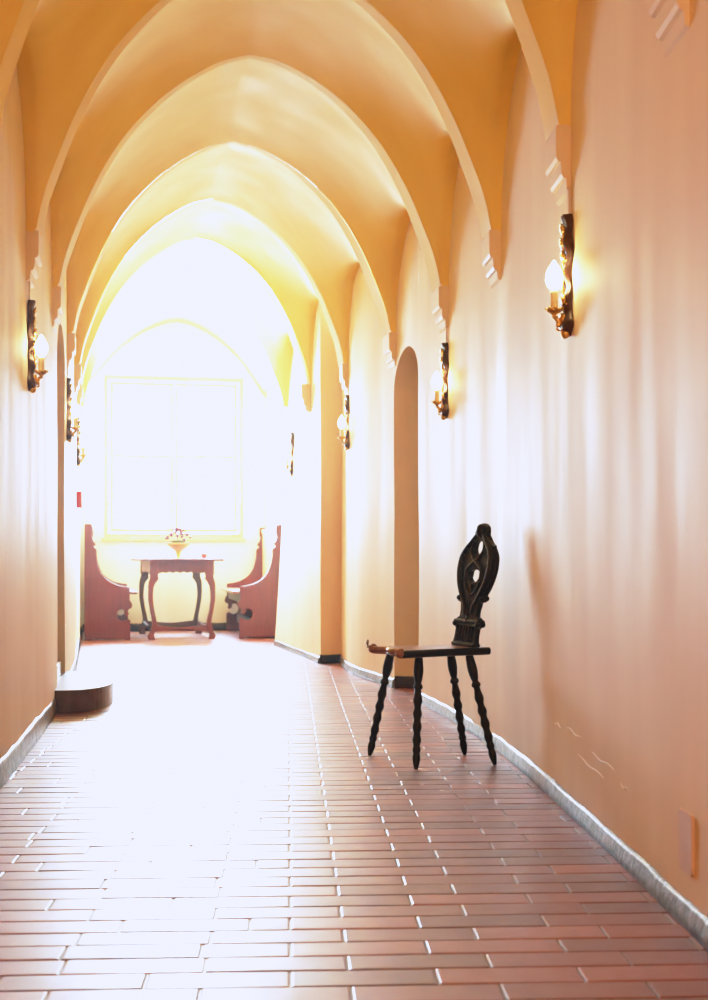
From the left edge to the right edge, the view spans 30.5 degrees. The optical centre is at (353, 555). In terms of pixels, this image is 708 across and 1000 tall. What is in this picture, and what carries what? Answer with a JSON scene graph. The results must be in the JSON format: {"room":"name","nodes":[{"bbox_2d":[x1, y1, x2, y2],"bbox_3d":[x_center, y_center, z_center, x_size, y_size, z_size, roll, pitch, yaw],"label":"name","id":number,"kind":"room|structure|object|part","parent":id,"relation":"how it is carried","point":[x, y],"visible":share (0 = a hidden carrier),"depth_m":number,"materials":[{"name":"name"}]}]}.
{"room":"vaulted corridor","nodes":[
{"label":"vaulted corridor","id":0,"kind":"room"},
{"bbox_2d":[0,66,80,758],"bbox_3d":[-1.752,-1.020,5.963,0.612,3.700,16.824,0,0,-9],"label":"wall","id":1,"kind":"structure","parent":0,"point":[40,477],"depth_m":5.60,"materials":[{"name":"paint"}]},
{"bbox_2d":[0,698,56,788],"bbox_3d":[-1.121,0.782,2.348,0.216,0.095,9.517,0,0,-5],"label":"baseboard","id":2,"kind":"structure","parent":1,"relation":"attached to","point":[17,753],"depth_m":5.41,"materials":[{"name":"stone"}]},
{"bbox_2d":[26,230,42,288],"bbox_3d":[-1.398,-1.276,5.641,0.079,0.233,0.180,0,0,-8],"label":"trim","id":3,"kind":"structure","parent":1,"relation":"attached to","point":[34,242],"depth_m":5.55,"materials":[{"name":"paint"}]},
{"bbox_2d":[27,282,48,392],"bbox_3d":[-1.361,-0.948,5.606,0.085,0.493,0.104,0,0,-8],"label":"wall sconce","id":4,"kind":"object","parent":1,"relation":"attached to","point":[40,347],"visible":1,"depth_m":5.59,"materials":[{"name":"brown wood"}]},
{"bbox_3d":[-1.366,-0.755,5.605,0.050,0.062,0.018,0,0,-8],"label":"arm","id":5,"kind":"part","parent":4,"relation":"part of"},
{"bbox_2d":[34,356,48,378],"bbox_3d":[-1.349,-0.812,5.607,0.061,0.095,0.061,0,0,0],"label":"candle","id":6,"kind":"object","parent":4,"relation":"on","point":[41,372],"depth_m":5.60,"materials":[{"name":"beige wax"}]},
{"bbox_3d":[-1.349,-0.906,5.607,0.055,0.095,0.054,0,0,-8],"label":"bulb","id":7,"kind":"part","parent":4,"relation":"part of","materials":[{"name":"white glass"}]},
{"bbox_2d":[52,286,63,332],"bbox_3d":[-1.563,-1.276,6.790,0.079,0.233,0.180,0,0,-8],"label":"trim","id":8,"kind":"structure","parent":1,"relation":"attached to","point":[57,293],"depth_m":6.71,"materials":[{"name":"paint"}]},
{"bbox_2d":[57,660,61,679],"bbox_3d":[-1.972,0.730,7.470,0.533,0.200,0.876,0,0,-10],"label":"trim","id":9,"kind":"structure","parent":1,"relation":"attached to","point":[59,663],"depth_m":7.63,"materials":[{"name":"stone"}]},
{"bbox_2d":[67,333,75,370],"bbox_3d":[-1.794,-1.276,8.190,0.079,0.233,0.180,0,0,-10],"label":"trim","id":10,"kind":"structure","parent":1,"relation":"attached to","point":[71,338],"depth_m":8.11,"materials":[{"name":"paint"}]},
{"bbox_2d":[66,363,80,442],"bbox_3d":[-1.738,-0.948,8.057,0.085,0.493,0.104,0,0,-10],"label":"wall sconce","id":11,"kind":"object","parent":1,"relation":"attached to","point":[74,410],"visible":1,"depth_m":8.04,"materials":[{"name":"brown wood"}]},
{"bbox_3d":[-1.726,-0.906,8.059,0.055,0.095,0.054,0,0,-10],"label":"bulb","id":12,"kind":"part","parent":11,"relation":"part of","materials":[{"name":"white glass"}]},
{"bbox_2d":[71,417,80,432],"bbox_3d":[-1.726,-0.812,8.059,0.061,0.095,0.061,0,0,0],"label":"candle","id":13,"kind":"object","parent":11,"relation":"on","point":[76,427],"depth_m":8.05,"materials":[{"name":"beige wax"}]},
{"bbox_2d":[70,625,81,670],"bbox_3d":[-2.358,0.791,11.048,0.066,0.078,6.492,0,0,-11],"label":"baseboard","id":14,"kind":"structure","parent":1,"relation":"attached to","point":[75,665],"depth_m":10.46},
{"bbox_2d":[74,363,81,395],"bbox_3d":[-2.028,-1.276,9.490,0.079,0.233,0.180,0,0,-11],"label":"trim","id":15,"kind":"structure","parent":1,"relation":"attached to","point":[77,367],"depth_m":9.40,"materials":[{"name":"paint"}]},
{"bbox_2d":[76,491,81,507],"bbox_3d":[-2.147,-0.440,10.155,0.045,0.130,0.090,0,0,-11],"label":"alarm box","id":16,"kind":"object","parent":1,"relation":"attached to","point":[78,493],"visible":1,"depth_m":10.11,"materials":[{"name":"red paint"}]},
{"bbox_2d":[76,384,82,407],"bbox_3d":[-2.258,-1.276,10.640,0.079,0.233,0.180,0,0,-11],"label":"trim","id":17,"kind":"structure","parent":1,"relation":"attached to","point":[79,400],"depth_m":10.56,"materials":[{"name":"paint"}]},
{"bbox_2d":[76,416,86,466],"bbox_3d":[-2.148,-0.948,10.258,0.085,0.493,0.104,0,0,-12],"label":"wall sconce","id":18,"kind":"object","parent":1,"relation":"attached to","point":[82,441],"visible":0.93,"depth_m":10.24,"materials":[{"name":"brown wood"}]},
{"bbox_2d":[80,447,86,458],"bbox_3d":[-2.137,-0.812,10.261,0.060,0.095,0.060,0,0,0],"label":"candle","id":19,"kind":"object","parent":18,"relation":"on","point":[83,455],"depth_m":10.25,"materials":[{"name":"beige wax"}]},
{"bbox_3d":[-2.137,-0.906,10.261,0.055,0.095,0.054,0,0,-11],"label":"bulb","id":20,"kind":"part","parent":18,"relation":"part of","materials":[{"name":"white glass"}]},
{"bbox_2d":[80,296,265,626],"bbox_3d":[-2.026,-1.020,14.595,2.200,3.700,0.350,0,0,-11],"label":"wall","id":21,"kind":"structure","parent":0,"point":[175,349],"depth_m":14.42,"materials":[{"name":"paint"}]},
{"bbox_2d":[82,623,238,631],"bbox_3d":[-1.993,0.784,14.423,2.000,0.091,0.041,0,0,-11],"label":"baseboard","id":22,"kind":"structure","parent":21,"relation":"attached to","point":[133,626],"depth_m":14.42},
{"bbox_2d":[101,375,245,540],"bbox_3d":[-1.994,-1.075,14.425,1.590,1.820,0.117,0,0,-11],"label":"window","id":23,"kind":"structure","parent":21,"relation":"in","point":[236,384],"depth_m":14.42,"materials":[{"name":"beige paint"}]},
{"bbox_3d":[-2.345,-1.093,14.378,0.699,1.661,0.045,0,0,-11],"label":"sash","id":24,"kind":"part","parent":23,"relation":"part of","materials":[{"name":"white glass"}]},
{"bbox_3d":[-1.989,-0.181,14.401,1.590,0.033,0.045,0,0,-11],"label":"sill","id":25,"kind":"part","parent":23,"relation":"part of","materials":[{"name":"beige paint"}]},
{"bbox_3d":[-1.650,-1.093,14.512,0.699,1.661,0.045,0,0,-11],"label":"sash","id":26,"kind":"part","parent":23,"relation":"part of","materials":[{"name":"white glass"}]},
{"bbox_2d":[0,0,577,407],"bbox_3d":[-0.719,-2.000,6.283,2.536,1.237,17.636,0,0,-8],"label":"ceiling","id":27,"kind":"structure","parent":0,"point":[378,104],"depth_m":6.70,"materials":[{"name":"paint"}]},
{"bbox_2d":[0,630,707,999],"bbox_3d":[-0.900,0.834,6.150,5.000,0.008,17.700,0,0,0],"label":"floor","id":28,"kind":"structure","parent":0,"point":[226,827],"depth_m":3.54,"materials":[{"name":"brick"}]},
{"bbox_2d":[55,671,113,712],"bbox_3d":[-1.552,0.769,7.442,0.348,0.122,1.168,0,0,-9],"label":"step","id":29,"kind":"structure","parent":28,"relation":"on","point":[75,691],"depth_m":7.02,"materials":[{"name":"stone"}]},
{"bbox_2d":[84,524,137,640],"bbox_3d":[-2.523,0.257,13.485,0.515,1.147,1.478,0,0,-11],"label":"bench","id":30,"kind":"object","parent":28,"relation":"on","point":[104,597],"visible":1,"depth_m":12.78,"materials":[{"name":"red wood"}]},
{"bbox_3d":[-2.684,0.257,14.188,0.465,1.147,0.036,0,0,-11],"label":"panel","id":31,"kind":"part","parent":30,"relation":"part of","materials":[{"name":"red wood"}]},
{"bbox_3d":[-2.505,0.365,13.470,0.485,0.026,1.441,0,0,-11],"label":"seat","id":32,"kind":"part","parent":30,"relation":"part of","materials":[{"name":"red wood"}]},
{"bbox_2d":[131,558,223,639],"bbox_3d":[-1.839,0.427,13.423,0.816,0.805,1.180,0,0,-15],"label":"side table","id":33,"kind":"object","parent":28,"relation":"on","point":[152,566],"visible":1,"depth_m":12.99,"materials":[{"name":"red wood"}]},
{"bbox_3d":[-2.235,0.440,13.816,0.107,0.781,0.055,0,0,-15],"label":"leg","id":34,"kind":"part","parent":33,"relation":"part of","materials":[{"name":"red wood"}]},
{"bbox_3d":[-1.990,0.440,12.877,0.107,0.781,0.055,0,0,-15],"label":"leg","id":35,"kind":"part","parent":33,"relation":"part of","materials":[{"name":"red wood"}]},
{"bbox_2d":[167,543,189,557],"bbox_3d":[-1.792,-0.054,13.270,0.242,0.158,0.242,0,0,-11],"label":"footed bowl","id":36,"kind":"object","parent":33,"relation":"on","point":[178,547],"visible":0.93,"depth_m":13.21,"materials":[{"name":"yellow ceramic"}]},
{"bbox_2d":[164,528,191,542],"bbox_3d":[-1.796,-0.210,13.279,0.271,0.159,0.278,0,0,7],"label":"flower arrangement","id":37,"kind":"object","parent":36,"relation":"in","point":[181,530],"visible":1,"depth_m":13.23,"materials":[{"name":"pink plant"}]},
{"bbox_3d":[-1.684,0.440,13.959,0.107,0.781,0.055,0,0,-15],"label":"leg","id":38,"kind":"part","parent":33,"relation":"part of","materials":[{"name":"red wood"}]},
{"bbox_3d":[-1.440,0.440,13.021,0.107,0.781,0.055,0,0,-15],"label":"leg","id":39,"kind":"part","parent":33,"relation":"part of","materials":[{"name":"red wood"}]},
{"bbox_2d":[220,525,281,638],"bbox_3d":[-1.097,0.257,13.759,0.515,1.147,1.478,0,0,-11],"label":"bench","id":40,"kind":"object","parent":28,"relation":"on","point":[255,596],"visible":0.95,"depth_m":13.11,"materials":[{"name":"red wood"}]},
{"bbox_3d":[-1.109,0.365,13.738,0.485,0.026,1.441,0,0,-11],"label":"seat","id":41,"kind":"part","parent":40,"relation":"part of","materials":[{"name":"brown wood"}]},
{"bbox_3d":[-1.254,0.424,13.751,0.025,0.092,1.360,0,0,-11],"label":"seat rail","id":42,"kind":"part","parent":40,"relation":"part of","materials":[{"name":"red wood"}]},
{"bbox_3d":[-1.209,0.257,14.472,0.465,1.147,0.036,0,0,-11],"label":"panel","id":43,"kind":"part","parent":40,"relation":"part of","materials":[{"name":"red wood"}]},
{"bbox_3d":[-0.881,0.029,13.822,0.043,0.647,1.360,0,0,-11],"label":"backrest","id":44,"kind":"part","parent":40,"relation":"part of","materials":[{"name":"wood"}]},
{"bbox_2d":[365,523,499,768],"bbox_3d":[0.320,0.348,5.288,0.500,0.967,0.415,0,0,-21],"label":"carved chair","id":45,"kind":"object","parent":28,"relation":"on","point":[472,595],"visible":1,"depth_m":5.26,"materials":[{"name":"brown wood"}]},
{"bbox_3d":[0.110,0.611,5.358,0.040,0.442,0.145,0,0,-43],"label":"leg","id":46,"kind":"part","parent":45,"relation":"part of","materials":[{"name":"black wood"}]},
{"bbox_3d":[0.250,0.611,5.109,0.040,0.441,0.122,0,0,9],"label":"leg","id":47,"kind":"part","parent":45,"relation":"part of","materials":[{"name":"black wood"}]},
{"bbox_3d":[0.322,0.383,5.239,0.420,0.030,0.288,0,0,-21],"label":"seat","id":48,"kind":"part","parent":45,"relation":"part of","materials":[{"name":"brown wood"}]},
{"bbox_3d":[0.428,0.611,5.391,0.040,0.441,0.123,0,0,40],"label":"leg","id":49,"kind":"part","parent":45,"relation":"part of","materials":[{"name":"black wood"}]},
{"bbox_3d":[0.495,0.118,5.326,0.112,0.507,0.272,0,0,-24],"label":"backrest","id":50,"kind":"part","parent":45,"relation":"part of","materials":[{"name":"black wood"}]},
{"bbox_3d":[0.508,0.611,5.202,0.141,0.442,0.040,0,0,36],"label":"leg","id":51,"kind":"part","parent":45,"relation":"part of","materials":[{"name":"black wood"}]},
{"bbox_2d":[265,0,707,916],"bbox_3d":[0.503,-1.020,6.196,1.197,3.700,17.167,0,0,-6],"label":"wall","id":52,"kind":"structure","parent":0,"point":[584,455],"depth_m":4.33,"materials":[{"name":"paint"}]},
{"bbox_2d":[284,422,293,476],"bbox_3d":[-0.580,-0.948,11.543,0.085,0.493,0.104,0,0,-11],"label":"wall sconce","id":53,"kind":"object","parent":52,"relation":"attached to","point":[288,454],"visible":1,"depth_m":11.53,"materials":[{"name":"brown wood"}]},
{"bbox_3d":[-0.592,-0.906,11.540,0.055,0.095,0.054,0,0,-11],"label":"bulb","id":54,"kind":"part","parent":53,"relation":"part of","materials":[{"name":"white glass"}]},
{"bbox_2d":[284,459,290,469],"bbox_3d":[-0.592,-0.812,11.540,0.060,0.095,0.060,0,0,0],"label":"candle","id":55,"kind":"object","parent":53,"relation":"on","point":[287,466],"depth_m":11.53,"materials":[{"name":"beige wax"}]},
{"bbox_2d":[274,640,319,662],"bbox_3d":[-0.498,0.802,11.065,0.038,0.056,2.084,0,0,-13],"label":"baseboard","id":56,"kind":"structure","parent":52,"relation":"attached to","point":[312,657],"depth_m":10.89,"materials":[{"name":"stone"}]},
{"bbox_2d":[297,384,310,414],"bbox_3d":[-0.409,-1.276,10.636,0.079,0.233,0.180,0,0,-13],"label":"trim","id":57,"kind":"structure","parent":52,"relation":"attached to","point":[304,390],"depth_m":10.55,"materials":[{"name":"paint"}]},
{"bbox_2d":[320,654,340,663],"bbox_3d":[-0.178,0.795,10.080,0.178,0.069,0.042,0,0,-29],"label":"baseboard","id":58,"kind":"structure","parent":52,"relation":"attached to","point":[335,658],"depth_m":10.06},
{"bbox_2d":[338,382,349,449],"bbox_3d":[-0.077,-1.008,9.375,0.085,0.493,0.104,0,0,-7],"label":"wall sconce","id":59,"kind":"object","parent":52,"relation":"attached to","point":[343,422],"visible":1,"depth_m":9.36,"materials":[{"name":"brown wood"}]},
{"bbox_3d":[-0.089,-0.967,9.374,0.055,0.095,0.054,0,0,-7],"label":"bulb","id":60,"kind":"part","parent":59,"relation":"part of","materials":[{"name":"white glass"}]},
{"bbox_2d":[338,428,345,441],"bbox_3d":[-0.089,-0.873,9.374,0.061,0.095,0.061,0,0,0],"label":"candle","id":61,"kind":"object","parent":59,"relation":"on","point":[340,437],"depth_m":9.36,"materials":[{"name":"beige wax"}]},
{"bbox_2d":[340,363,347,394],"bbox_3d":[-0.057,-1.276,9.488,0.079,0.233,0.180,0,0,-7],"label":"trim","id":62,"kind":"structure","parent":52,"relation":"attached to","point":[344,367],"depth_m":9.40,"materials":[{"name":"paint"}]},
{"bbox_2d":[339,655,394,687],"bbox_3d":[0.043,0.798,9.119,0.111,0.064,1.984,0,0,-10],"label":"baseboard","id":63,"kind":"structure","parent":52,"relation":"attached to","point":[372,676],"depth_m":8.80,"materials":[{"name":"stone"}]},
{"bbox_2d":[383,332,395,369],"bbox_3d":[0.239,-1.276,8.187,0.079,0.233,0.180,0,0,-11],"label":"trim","id":64,"kind":"structure","parent":52,"relation":"attached to","point":[389,340],"depth_m":8.11,"materials":[{"name":"paint"}]},
{"bbox_2d":[395,676,414,688],"bbox_3d":[0.530,0.789,8.150,0.550,0.083,0.040,0,0,0],"label":"baseboard","id":65,"kind":"structure","parent":52,"relation":"attached to","point":[401,682],"depth_m":8.13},
{"bbox_2d":[432,285,447,332],"bbox_3d":[0.462,-1.276,6.788,0.079,0.233,0.180,0,0,-8],"label":"trim","id":66,"kind":"structure","parent":52,"relation":"attached to","point":[440,294],"depth_m":6.71,"materials":[{"name":"paint"}]},
{"bbox_2d":[431,327,448,419],"bbox_3d":[0.439,-0.948,6.714,0.085,0.493,0.104,0,0,-8],"label":"wall sconce","id":67,"kind":"object","parent":52,"relation":"attached to","point":[438,381],"visible":1,"depth_m":6.70,"materials":[{"name":"brown wood"}]},
{"bbox_2d":[431,389,442,407],"bbox_3d":[0.427,-0.812,6.713,0.061,0.095,0.061,0,0,0],"label":"candle","id":68,"kind":"object","parent":67,"relation":"on","point":[436,402],"depth_m":6.70,"materials":[{"name":"beige wax"}]},
{"bbox_3d":[0.427,-0.906,6.713,0.055,0.095,0.054,0,0,-8],"label":"bulb","id":69,"kind":"part","parent":67,"relation":"part of","materials":[{"name":"white glass"}]},
{"bbox_2d":[482,230,500,287],"bbox_3d":[0.609,-1.276,5.639,0.079,0.233,0.180,0,0,-4],"label":"trim","id":70,"kind":"structure","parent":52,"relation":"attached to","point":[491,243],"depth_m":5.55,"materials":[{"name":"paint"}]},
{"bbox_2d":[545,125,570,205],"bbox_3d":[0.687,-1.276,4.290,0.079,0.233,0.180,0,0,-3],"label":"trim","id":71,"kind":"structure","parent":52,"relation":"attached to","point":[558,144],"depth_m":4.22,"materials":[{"name":"paint"}]},
{"bbox_2d":[545,186,573,338],"bbox_3d":[0.658,-0.948,4.198,0.085,0.493,0.104,0,0,-3],"label":"wall sconce","id":72,"kind":"object","parent":52,"relation":"attached to","point":[556,277],"visible":1,"depth_m":4.18,"materials":[{"name":"brown wood"}]},
{"bbox_2d":[545,289,562,318],"bbox_3d":[0.646,-0.812,4.198,0.061,0.095,0.061,0,0,0],"label":"candle","id":73,"kind":"object","parent":72,"relation":"on","point":[553,309],"depth_m":4.19,"materials":[{"name":"beige wax"}]},
{"bbox_3d":[0.646,-0.906,4.198,0.055,0.095,0.054,0,0,-3],"label":"bulb","id":74,"kind":"part","parent":72,"relation":"part of","materials":[{"name":"white glass"}]},
{"bbox_3d":[0.663,-0.755,4.198,0.050,0.062,0.018,0,0,-3],"label":"arm","id":75,"kind":"part","parent":72,"relation":"part of"},
{"bbox_2d":[421,693,707,951],"bbox_3d":[0.700,0.798,2.515,0.206,0.064,9.834,0,0,-3],"label":"baseboard","id":76,"kind":"structure","parent":52,"relation":"attached to","point":[683,910],"depth_m":3.66,"materials":[{"name":"stone"}]},
{"bbox_2d":[555,722,629,792],"bbox_3d":[0.711,0.599,3.960,0.006,0.085,1.021,0,0,-2],"label":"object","id":77,"kind":"structure","parent":52,"relation":"attached to","point":[557,723],"depth_m":3.90,"materials":[{"name":"white paint"}]},
{"bbox_2d":[648,0,688,57],"bbox_3d":[0.738,-1.276,2.990,0.084,0.233,0.182,0,0,0],"label":"trim","id":78,"kind":"structure","parent":52,"relation":"attached to","point":[671,17],"depth_m":2.99,"materials":[{"name":"paint"}]},
{"bbox_2d":[678,809,694,875],"bbox_3d":[0.749,0.645,2.930,0.008,0.134,0.104,0,0,-2],"label":"cover plate","id":79,"kind":"object","parent":52,"relation":"attached to","point":[686,822],"visible":1,"depth_m":2.92,"materials":[{"name":"paint"}]}
]}

